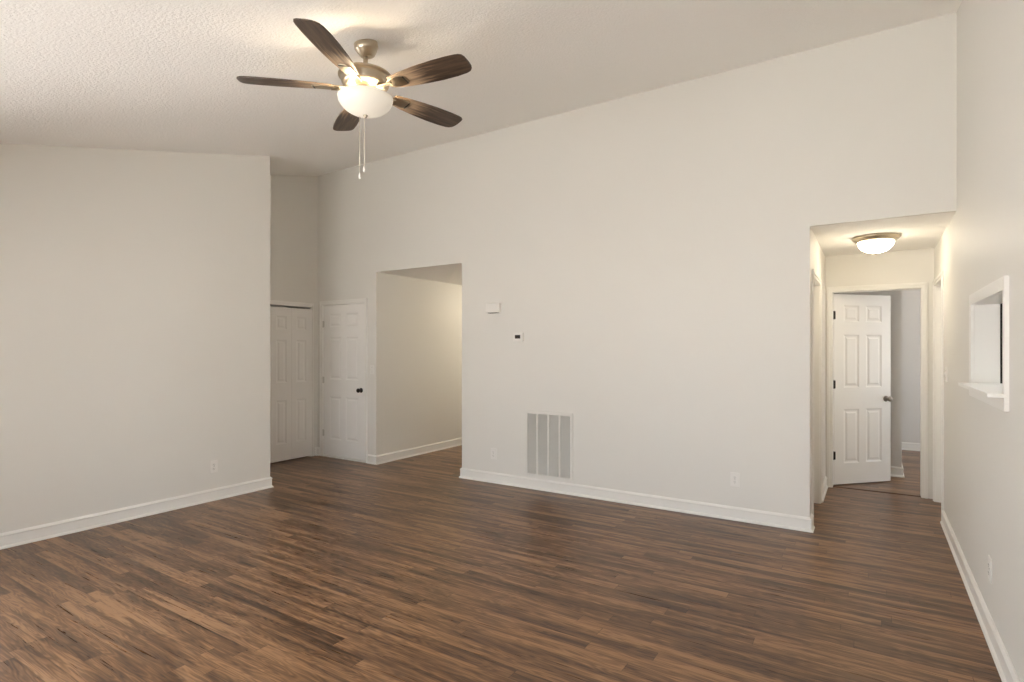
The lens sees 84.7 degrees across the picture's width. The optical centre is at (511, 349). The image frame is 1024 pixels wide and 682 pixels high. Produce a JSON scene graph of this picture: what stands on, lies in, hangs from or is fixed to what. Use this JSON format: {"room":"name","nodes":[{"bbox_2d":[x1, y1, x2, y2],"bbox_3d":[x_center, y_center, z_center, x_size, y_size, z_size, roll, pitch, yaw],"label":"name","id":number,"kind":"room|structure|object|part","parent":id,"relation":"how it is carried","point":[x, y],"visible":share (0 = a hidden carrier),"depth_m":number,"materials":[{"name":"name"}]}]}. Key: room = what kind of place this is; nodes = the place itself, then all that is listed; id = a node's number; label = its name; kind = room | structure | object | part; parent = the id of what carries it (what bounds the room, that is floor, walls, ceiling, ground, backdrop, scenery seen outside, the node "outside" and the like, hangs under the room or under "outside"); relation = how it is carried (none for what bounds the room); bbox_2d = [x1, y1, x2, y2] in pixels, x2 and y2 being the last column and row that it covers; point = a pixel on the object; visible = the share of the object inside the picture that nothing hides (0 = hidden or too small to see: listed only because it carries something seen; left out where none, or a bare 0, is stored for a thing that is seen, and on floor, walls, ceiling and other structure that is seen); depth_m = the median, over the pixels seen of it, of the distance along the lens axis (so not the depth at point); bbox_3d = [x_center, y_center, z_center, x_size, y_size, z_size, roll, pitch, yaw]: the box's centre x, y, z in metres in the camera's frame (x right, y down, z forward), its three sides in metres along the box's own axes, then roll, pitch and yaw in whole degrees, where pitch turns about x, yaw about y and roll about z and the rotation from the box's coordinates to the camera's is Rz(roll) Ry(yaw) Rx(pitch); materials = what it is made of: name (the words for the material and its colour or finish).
{"room":"empty living room","nodes":[
{"label":"empty living room","id":0,"kind":"room"},
{"bbox_2d":[0,143,269,532],"bbox_3d":[-3.821,-0.322,4.065,0.115,3.544,4.505,0,0,33],"label":"wall","id":1,"kind":"structure","parent":0,"point":[135,284],"depth_m":4.78,"materials":[{"name":"paint"}]},
{"bbox_2d":[0,477,273,549],"bbox_3d":[-4.184,1.394,4.373,1.111,0.112,4.431,0,0,33],"label":"baseboard","id":2,"kind":"structure","parent":1,"relation":"attached to","point":[9,539],"depth_m":4.76,"materials":[{"name":"white paint"}]},
{"bbox_2d":[210,460,217,472],"bbox_3d":[-2.877,1.125,5.419,0.010,0.120,0.075,0,0,33],"label":"wall outlet","id":3,"kind":"object","parent":1,"relation":"attached to","point":[213,464],"visible":1,"depth_m":5.42,"materials":[{"name":"white plastic"}]},
{"bbox_2d":[270,305,304,308],"bbox_3d":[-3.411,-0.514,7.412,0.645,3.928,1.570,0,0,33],"label":"door frame","id":4,"kind":"structure","parent":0,"point":[270,305],"depth_m":7.99,"materials":[{"name":"paint"}]},
{"bbox_2d":[270,175,317,455],"bbox_3d":[-3.122,-0.500,7.158,0.115,3.900,1.455,0,0,33],"label":"wall","id":5,"kind":"structure","parent":0,"point":[293,198],"depth_m":7.46,"materials":[{"name":"paint"}]},
{"bbox_2d":[270,306,310,462],"bbox_3d":[-3.069,0.440,7.128,0.032,1.985,1.198,0,0,33],"label":"door","id":6,"kind":"structure","parent":5,"relation":"in","point":[290,328],"depth_m":7.36,"materials":[{"name":"white paint"}]},
{"bbox_2d":[270,300,313,456],"bbox_3d":[-3.114,0.408,7.156,0.131,2.084,1.308,0,0,33],"label":"trim","id":7,"kind":"structure","parent":5,"relation":"attached to","point":[272,302],"depth_m":7.64,"materials":[{"name":"white paint"}]},
{"bbox_2d":[315,447,319,455],"bbox_3d":[-2.676,1.394,7.707,0.042,0.112,0.048,0,0,33],"label":"baseboard","id":8,"kind":"structure","parent":5,"relation":"attached to","point":[317,449],"depth_m":7.71,"materials":[{"name":"white paint"}]},
{"bbox_2d":[383,273,461,453],"bbox_3d":[-0.808,0.220,8.649,0.115,2.460,3.325,0,0,33],"label":"wall","id":9,"kind":"structure","parent":0,"point":[422,319],"depth_m":7.84,"materials":[{"name":"paint"}]},
{"bbox_2d":[367,437,461,464],"bbox_3d":[-0.847,1.394,8.590,0.168,0.112,3.466,0,0,33],"label":"baseboard","id":10,"kind":"structure","parent":9,"relation":"attached to","point":[397,455],"depth_m":7.66,"materials":[{"name":"white paint"}]},
{"bbox_2d":[0,0,961,175],"bbox_3d":[-0.582,-1.753,2.886,10.300,1.651,6.125,0,0,33],"label":"ceiling","id":11,"kind":"structure","parent":0,"point":[152,75],"depth_m":3.52,"materials":[{"name":"white paint"}]},
{"bbox_2d":[236,18,471,178],"bbox_3d":[-0.767,-1.324,3.086,1.244,0.766,1.265,0,0,33],"label":"ceiling fan","id":12,"kind":"object","parent":11,"relation":"hanging from","point":[363,93],"visible":1,"depth_m":2.99,"materials":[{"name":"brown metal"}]},
{"bbox_3d":[-1.218,-1.436,3.021,0.485,0.034,0.147,0,0,-10],"label":"blade","id":13,"kind":"part","parent":12,"relation":"part of","materials":[{"name":"brown wood"}]},
{"bbox_3d":[-0.866,-1.436,2.678,0.147,0.034,0.485,0,0,8],"label":"blade","id":14,"kind":"part","parent":12,"relation":"part of","materials":[{"name":"brown wood"}]},
{"bbox_3d":[-1.001,-1.436,3.461,0.147,0.034,0.485,0,0,-28],"label":"blade","id":15,"kind":"part","parent":12,"relation":"part of","materials":[{"name":"brown wood"}]},
{"bbox_3d":[-0.838,-1.129,3.091,0.005,0.313,0.004,0,0,33],"label":"pull chain","id":16,"kind":"part","parent":12,"relation":"part of","materials":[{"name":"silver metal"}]},
{"bbox_3d":[-0.812,-1.148,3.091,0.005,0.275,0.004,0,0,33],"label":"pull chain","id":17,"kind":"part","parent":12,"relation":"part of","materials":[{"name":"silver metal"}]},
{"bbox_3d":[-0.806,-1.339,3.091,0.298,0.097,0.298,0,0,33],"label":"lamp shade","id":18,"kind":"part","parent":12,"relation":"part of","materials":[{"name":"beige glass"}]},
{"bbox_3d":[-0.515,-1.436,3.390,0.147,0.034,0.485,0,0,44],"label":"blade","id":19,"kind":"part","parent":12,"relation":"part of","materials":[{"name":"brown wood"}]},
{"bbox_3d":[-0.432,-1.436,2.906,0.485,0.034,0.147,0,0,26],"label":"blade","id":20,"kind":"part","parent":12,"relation":"part of","materials":[{"name":"brown wood"}]},
{"bbox_2d":[0,445,1001,681],"bbox_3d":[0.763,1.510,4.978,10.300,0.120,11.000,0,0,33],"label":"floor","id":21,"kind":"structure","parent":0,"point":[410,569],"depth_m":3.36,"materials":[{"name":"brown wood"}]},
{"bbox_2d":[1000,303,1001,382],"bbox_3d":[3.531,0.550,3.587,0.760,1.800,0.766,0,0,33],"label":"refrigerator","id":22,"kind":"object","parent":21,"relation":"on","point":[1001,303],"visible":0.02,"depth_m":3.50,"materials":[{"name":"black"}]},
{"bbox_2d":[318,12,956,516],"bbox_3d":[0.221,-0.514,5.942,7.055,3.928,0.115,0,0,33],"label":"wall","id":23,"kind":"structure","parent":0,"point":[649,252],"depth_m":5.14,"materials":[{"name":"paint"}]},
{"bbox_2d":[322,303,363,459],"bbox_3d":[-2.252,0.413,7.451,0.814,2.030,0.104,0,0,33],"label":"door","id":24,"kind":"structure","parent":23,"relation":"in","point":[342,325],"depth_m":7.45,"materials":[{"name":"white paint"}]},
{"bbox_2d":[322,455,363,462],"bbox_3d":[-2.219,1.444,7.495,0.812,0.012,0.112,0,0,33],"label":"trim","id":25,"kind":"structure","parent":23,"relation":"attached to","point":[322,455],"depth_m":7.44,"materials":[{"name":"white paint"}]},
{"bbox_2d":[320,298,366,462],"bbox_3d":[-2.216,0.393,7.500,0.918,2.114,0.131,0,0,33],"label":"trim","id":26,"kind":"structure","parent":23,"relation":"attached to","point":[363,300],"depth_m":7.38,"materials":[{"name":"white paint"}]},
{"bbox_2d":[370,365,373,373],"bbox_3d":[-1.787,0.250,7.154,0.075,0.120,0.018,0,0,33],"label":"light switch","id":27,"kind":"object","parent":23,"relation":"attached to","point":[371,366],"visible":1,"depth_m":7.15,"materials":[{"name":"white plastic"}]},
{"bbox_2d":[486,303,500,312],"bbox_3d":[-0.200,-0.455,6.114,0.176,0.108,0.050,0,0,33],"label":"door chime","id":28,"kind":"object","parent":23,"relation":"attached to","point":[490,307],"visible":1,"depth_m":6.08,"materials":[{"name":"white plastic"}]},
{"bbox_2d":[491,448,496,459],"bbox_3d":[-0.202,1.135,6.140,0.075,0.120,0.010,0,0,33],"label":"wall outlet","id":29,"kind":"object","parent":23,"relation":"attached to","point":[493,450],"visible":1,"depth_m":6.13,"materials":[{"name":"white plastic"}]},
{"bbox_2d":[513,333,523,340],"bbox_3d":[0.067,-0.137,5.957,0.128,0.092,0.027,0,0,33],"label":"thermostat","id":30,"kind":"object","parent":23,"relation":"attached to","point":[516,336],"visible":1,"depth_m":5.94,"materials":[{"name":"white plastic"}]},
{"bbox_2d":[525,410,572,481],"bbox_3d":[0.373,0.976,5.767,0.562,0.686,0.014,0,0,33],"label":"air vent","id":31,"kind":"object","parent":23,"relation":"in","point":[548,435],"visible":1,"depth_m":5.76,"materials":[{"name":"white metal"}]},
{"bbox_2d":[459,468,814,532],"bbox_3d":[1.828,1.394,6.870,3.557,0.112,3.466,0,0,33],"label":"baseboard","id":32,"kind":"structure","parent":23,"relation":"attached to","point":[793,522],"depth_m":5.16,"materials":[{"name":"white paint"}]},
{"bbox_2d":[730,472,739,486],"bbox_3d":[1.901,1.105,4.787,0.075,0.120,0.010,0,0,33],"label":"wall outlet","id":33,"kind":"object","parent":23,"relation":"attached to","point":[734,477],"visible":1,"depth_m":4.79,"materials":[{"name":"white plastic"}]},
{"bbox_2d":[380,212,955,284],"bbox_3d":[2.386,-1.060,7.501,10.300,0.140,5.000,0,0,33],"label":"ceiling","id":34,"kind":"structure","parent":0,"point":[922,231],"depth_m":4.90,"materials":[{"name":"white paint"}]},
{"bbox_2d":[852,233,900,254],"bbox_3d":[3.181,-0.911,4.910,0.364,0.158,0.364,0,0,33],"label":"ceiling light","id":35,"kind":"object","parent":34,"relation":"attached to","point":[875,243],"visible":1,"depth_m":4.81,"materials":[{"name":"white glass"}]},
{"bbox_2d":[811,229,824,483],"bbox_3d":[2.835,0.220,5.301,0.115,2.460,1.635,0,0,33],"label":"wall","id":36,"kind":"structure","parent":0,"point":[817,255],"depth_m":5.61,"materials":[{"name":"paint"}]},
{"bbox_2d":[811,269,821,524],"bbox_3d":[2.651,0.393,5.001,0.131,2.114,0.868,0,0,33],"label":"trim","id":37,"kind":"structure","parent":36,"relation":"attached to","point":[816,282],"depth_m":5.30,"materials":[{"name":"white paint"}]},
{"bbox_2d":[822,476,827,502],"bbox_3d":[3.140,1.394,5.646,0.026,0.112,0.725,0,0,33],"label":"baseboard","id":38,"kind":"structure","parent":36,"relation":"attached to","point":[824,485],"depth_m":5.66,"materials":[{"name":"white paint"}]},
{"bbox_2d":[834,290,901,466],"bbox_3d":[4.369,0.220,7.742,1.575,2.460,2.150,0,0,33],"label":"wall","id":39,"kind":"structure","parent":0,"point":[896,296],"depth_m":6.44,"materials":[{"name":"white paint"}]},
{"bbox_2d":[825,248,933,498],"bbox_3d":[4.471,0.220,5.290,4.400,2.460,0.115,0,0,33],"label":"wall","id":40,"kind":"structure","parent":0,"point":[906,266],"depth_m":5.66,"materials":[{"name":"paint"}]},
{"bbox_2d":[833,294,892,484],"bbox_3d":[3.792,0.420,6.104,0.758,2.035,0.173,0,0,-14],"label":"door","id":41,"kind":"structure","parent":40,"relation":"in","point":[862,398],"depth_m":6.08,"materials":[{"name":"white paint"}]},
{"bbox_3d":[4.110,0.533,6.128,0.066,0.066,0.069,0,0,-14],"label":"knob","id":42,"kind":"part","parent":41,"relation":"part of","materials":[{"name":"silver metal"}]},
{"bbox_2d":[833,486,920,496],"bbox_3d":[3.726,1.447,5.757,0.752,0.006,0.045,0,0,33],"label":"trim","id":43,"kind":"structure","parent":40,"relation":"attached to","point":[833,486],"depth_m":5.73,"materials":[{"name":"brown wood"}]},
{"bbox_2d":[827,282,927,498],"bbox_3d":[3.727,0.393,5.759,0.858,2.114,0.131,0,0,33],"label":"trim","id":44,"kind":"structure","parent":40,"relation":"attached to","point":[923,286],"depth_m":5.57,"materials":[{"name":"white paint"}]},
{"bbox_2d":[902,289,919,442],"bbox_3d":[6.179,0.220,7.946,4.400,2.460,0.150,0,0,33],"label":"wall","id":45,"kind":"structure","parent":0,"point":[910,299],"depth_m":8.12,"materials":[{"name":"white paint"}]},
{"bbox_2d":[891,442,919,477],"bbox_3d":[5.511,1.394,7.347,4.641,0.112,1.718,0,0,-6],"label":"baseboard","id":46,"kind":"structure","parent":45,"relation":"attached to","point":[895,471],"depth_m":8.05,"materials":[{"name":"white paint"}]},
{"bbox_2d":[934,0,1023,681],"bbox_3d":[2.067,-0.514,2.184,0.115,3.928,7.710,0,0,33],"label":"wall","id":47,"kind":"structure","parent":0,"point":[982,243],"depth_m":2.84,"materials":[{"name":"paint"}]},
{"bbox_2d":[933,271,943,520],"bbox_3d":[3.888,0.393,5.031,0.131,2.114,0.818,0,0,33],"label":"trim","id":48,"kind":"structure","parent":47,"relation":"attached to","point":[938,282],"depth_m":5.34,"materials":[{"name":"white paint"}]},
{"bbox_2d":[944,367,946,381],"bbox_3d":[3.496,0.195,4.529,0.018,0.120,0.075,0,0,33],"label":"light switch","id":49,"kind":"object","parent":47,"relation":"attached to","point":[945,373],"visible":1,"depth_m":4.51,"materials":[{"name":"white plastic"}]},
{"bbox_2d":[940,510,1019,681],"bbox_3d":[1.793,1.394,1.888,0.026,0.112,6.715,0,0,33],"label":"baseboard","id":50,"kind":"structure","parent":47,"relation":"attached to","point":[1006,670],"depth_m":2.97,"materials":[{"name":"white paint"}]},
{"bbox_2d":[958,382,1003,397],"bbox_3d":[2.463,0.201,2.851,0.210,0.018,1.000,0,0,33],"label":"trim","id":51,"kind":"structure","parent":47,"relation":"attached to","point":[992,390],"depth_m":2.80,"materials":[{"name":"white paint"}]},
{"bbox_2d":[969,275,1008,411],"bbox_3d":[2.495,-0.028,2.866,0.133,0.596,1.060,0,0,33],"label":"trim","id":52,"kind":"structure","parent":47,"relation":"attached to","point":[984,304],"depth_m":3.24,"materials":[{"name":"white paint"}]},
{"bbox_2d":[988,555,991,582],"bbox_3d":[2.412,1.105,2.836,0.010,0.120,0.075,0,0,33],"label":"wall outlet","id":53,"kind":"object","parent":47,"relation":"attached to","point":[989,557],"visible":1,"depth_m":2.83,"materials":[{"name":"white plastic"}]}
]}

